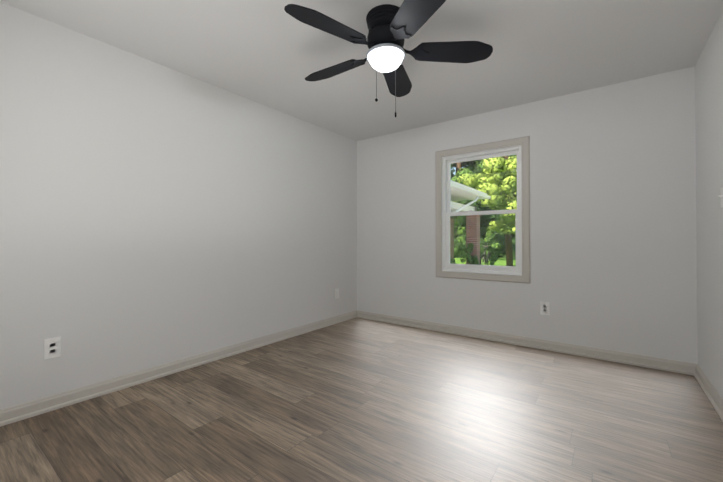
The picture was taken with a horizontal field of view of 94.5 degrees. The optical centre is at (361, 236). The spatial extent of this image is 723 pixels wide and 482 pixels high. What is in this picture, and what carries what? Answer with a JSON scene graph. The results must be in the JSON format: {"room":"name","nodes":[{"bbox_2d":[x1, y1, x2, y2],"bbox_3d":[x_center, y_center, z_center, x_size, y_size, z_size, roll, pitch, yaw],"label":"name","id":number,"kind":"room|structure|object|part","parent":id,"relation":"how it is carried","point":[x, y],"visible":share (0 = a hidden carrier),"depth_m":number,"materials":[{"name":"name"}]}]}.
{"room":"empty bedroom","nodes":[
{"label":"empty bedroom","id":0,"kind":"room"},
{"bbox_2d":[0,2,356,408],"bbox_3d":[-1.317,-0.129,3.072,0.140,2.440,4.292,0,-1,37],"label":"wall","id":1,"kind":"structure","parent":0,"point":[153,214],"depth_m":2.52,"materials":[{"name":"white paint"}]},
{"bbox_2d":[44,336,60,359],"bbox_3d":[-1.940,0.698,2.100,0.008,0.128,0.080,0,-1,37],"label":"electrical outlet","id":2,"kind":"object","parent":1,"relation":"attached to","point":[52,347],"visible":1,"depth_m":2.10,"materials":[{"name":"white plastic"}]},
{"bbox_2d":[0,311,355,426],"bbox_3d":[-1.251,1.046,3.012,0.024,0.090,4.012,0,-1,37],"label":"baseboard","id":3,"kind":"structure","parent":1,"relation":"attached to","point":[22,411],"depth_m":2.49,"materials":[{"name":"grey wood"}]},
{"bbox_2d":[335,288,338,298],"bbox_3d":[-0.316,0.729,4.291,0.008,0.128,0.080,0,-1,37],"label":"electrical outlet","id":4,"kind":"object","parent":1,"relation":"attached to","point":[336,293],"visible":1,"depth_m":4.29,"materials":[{"name":"white plastic"}]},
{"bbox_2d":[0,317,722,481],"bbox_3d":[0.092,1.132,2.016,3.649,0.100,4.292,0,-1,37],"label":"floor","id":5,"kind":"structure","parent":0,"point":[356,399],"depth_m":1.96,"materials":[{"name":"wood"}]},
{"bbox_2d":[0,0,722,140],"bbox_3d":[0.092,-1.408,2.039,3.649,0.100,4.292,0,-1,37],"label":"ceiling","id":6,"kind":"structure","parent":0,"point":[272,54],"depth_m":2.39,"materials":[{"name":"white paint"}]},
{"bbox_2d":[284,0,492,117],"bbox_3d":[0.106,-1.030,2.093,1.222,0.654,1.268,0,-1,37],"label":"ceiling fan","id":7,"kind":"object","parent":6,"relation":"hanging from","point":[391,28],"visible":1,"depth_m":1.99,"materials":[{"name":"black metal"}]},
{"bbox_2d":[357,66,697,363],"bbox_3d":[1.328,-0.123,3.695,3.369,2.440,0.140,0,-1,37],"label":"wall","id":8,"kind":"structure","parent":0,"point":[613,250],"depth_m":3.11,"materials":[{"name":"white paint"}]},
{"bbox_2d":[435,136,529,283],"bbox_3d":[1.317,-0.270,3.692,1.008,1.478,0.159,0,-1,37],"label":"window","id":9,"kind":"structure","parent":8,"relation":"in","point":[524,142],"depth_m":3.64,"materials":[{"name":"grey wood"}]},
{"bbox_3d":[1.323,-0.270,3.700,0.858,1.328,0.140,0,-1,37],"label":"vinyl window sash","id":10,"kind":"part","parent":9,"relation":"part of","materials":[{"name":"white plastic"}]},
{"bbox_3d":[1.328,-0.279,3.707,0.734,1.186,0.041,0,-1,37],"label":"glass","id":11,"kind":"part","parent":9,"relation":"part of","materials":[{"name":"clear glass"}]},
{"bbox_2d":[356,310,691,374],"bbox_3d":[1.291,1.051,3.609,3.339,0.090,0.024,0,-1,37],"label":"baseboard","id":12,"kind":"structure","parent":8,"relation":"attached to","point":[675,366],"depth_m":3.24,"materials":[{"name":"grey wood"}]},
{"bbox_2d":[540,301,549,314],"bbox_3d":[1.786,0.696,3.256,0.080,0.128,0.008,0,-1,37],"label":"electrical outlet","id":13,"kind":"object","parent":8,"relation":"attached to","point":[544,308],"visible":1,"depth_m":3.25,"materials":[{"name":"white plastic"}]},
{"bbox_2d":[695,10,722,398],"bbox_3d":[1.501,-0.147,0.982,0.140,2.440,4.292,0,-1,37],"label":"wall","id":14,"kind":"structure","parent":0,"point":[709,127],"depth_m":2.27,"materials":[{"name":"white paint"}]},
{"bbox_2d":[692,363,722,420],"bbox_3d":[2.334,1.039,2.233,0.024,0.090,0.890,0,-1,37],"label":"baseboard","id":15,"kind":"structure","parent":14,"relation":"attached to","point":[716,400],"depth_m":2.26,"materials":[{"name":"grey wood"}]},
{"bbox_2d":[718,187,722,207],"bbox_3d":[2.166,-0.238,2.014,0.020,0.120,0.075,0,-1,37],"label":"light switch","id":16,"kind":"object","parent":14,"relation":"attached to","point":[721,191],"visible":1,"depth_m":2.02,"materials":[{"name":"white plastic"}]},
{"bbox_3d":[2.172,-0.238,2.010,0.006,0.120,0.075,0,-1,37],"label":"plate","id":17,"kind":"part","parent":16,"relation":"part of","materials":[{"name":"white plastic"}]},
{"label":"outside","id":18,"kind":"structure","parent":0,"visible":0},
{"bbox_2d":[454,258,515,265],"bbox_3d":[23.503,1.844,53.209,120.000,0.200,105.848,0,-1,37],"label":"lawn","id":19,"kind":"structure","parent":18,"point":[497,262],"depth_m":19.18,"materials":[{"name":"green plant"}]},
{"bbox_2d":[450,215,479,264],"bbox_3d":[2.961,0.273,14.605,6.993,2.245,3.124,0,-1,37],"label":"columns","id":20,"kind":"structure","parent":19,"relation":"on","point":[474,231],"depth_m":12.03,"materials":[{"name":"brown brick"}]},
{"bbox_2d":[451,180,486,212],"bbox_3d":[-0.544,-1.224,10.470,6.304,0.676,8.498,0,-1,37],"label":"roof","id":21,"kind":"object","parent":20,"relation":"on","point":[461,195],"depth_m":11.11,"materials":[{"name":"white"}]},
{"bbox_2d":[451,182,490,211],"bbox_3d":[1.998,-0.732,8.593,0.218,1.495,8.518,0,-1,37],"label":"gutter","id":22,"kind":"object","parent":21,"relation":"attached to","point":[457,186],"depth_m":10.24,"materials":[{"name":"white metal"}]},
{"bbox_2d":[450,154,516,265],"bbox_3d":[7.710,-3.032,24.293,13.878,11.895,26.210,0,-1,37],"label":"trees","id":23,"kind":"object","parent":19,"relation":"on","point":[488,180],"depth_m":15.68,"materials":[{"name":"green plant"}]}
]}

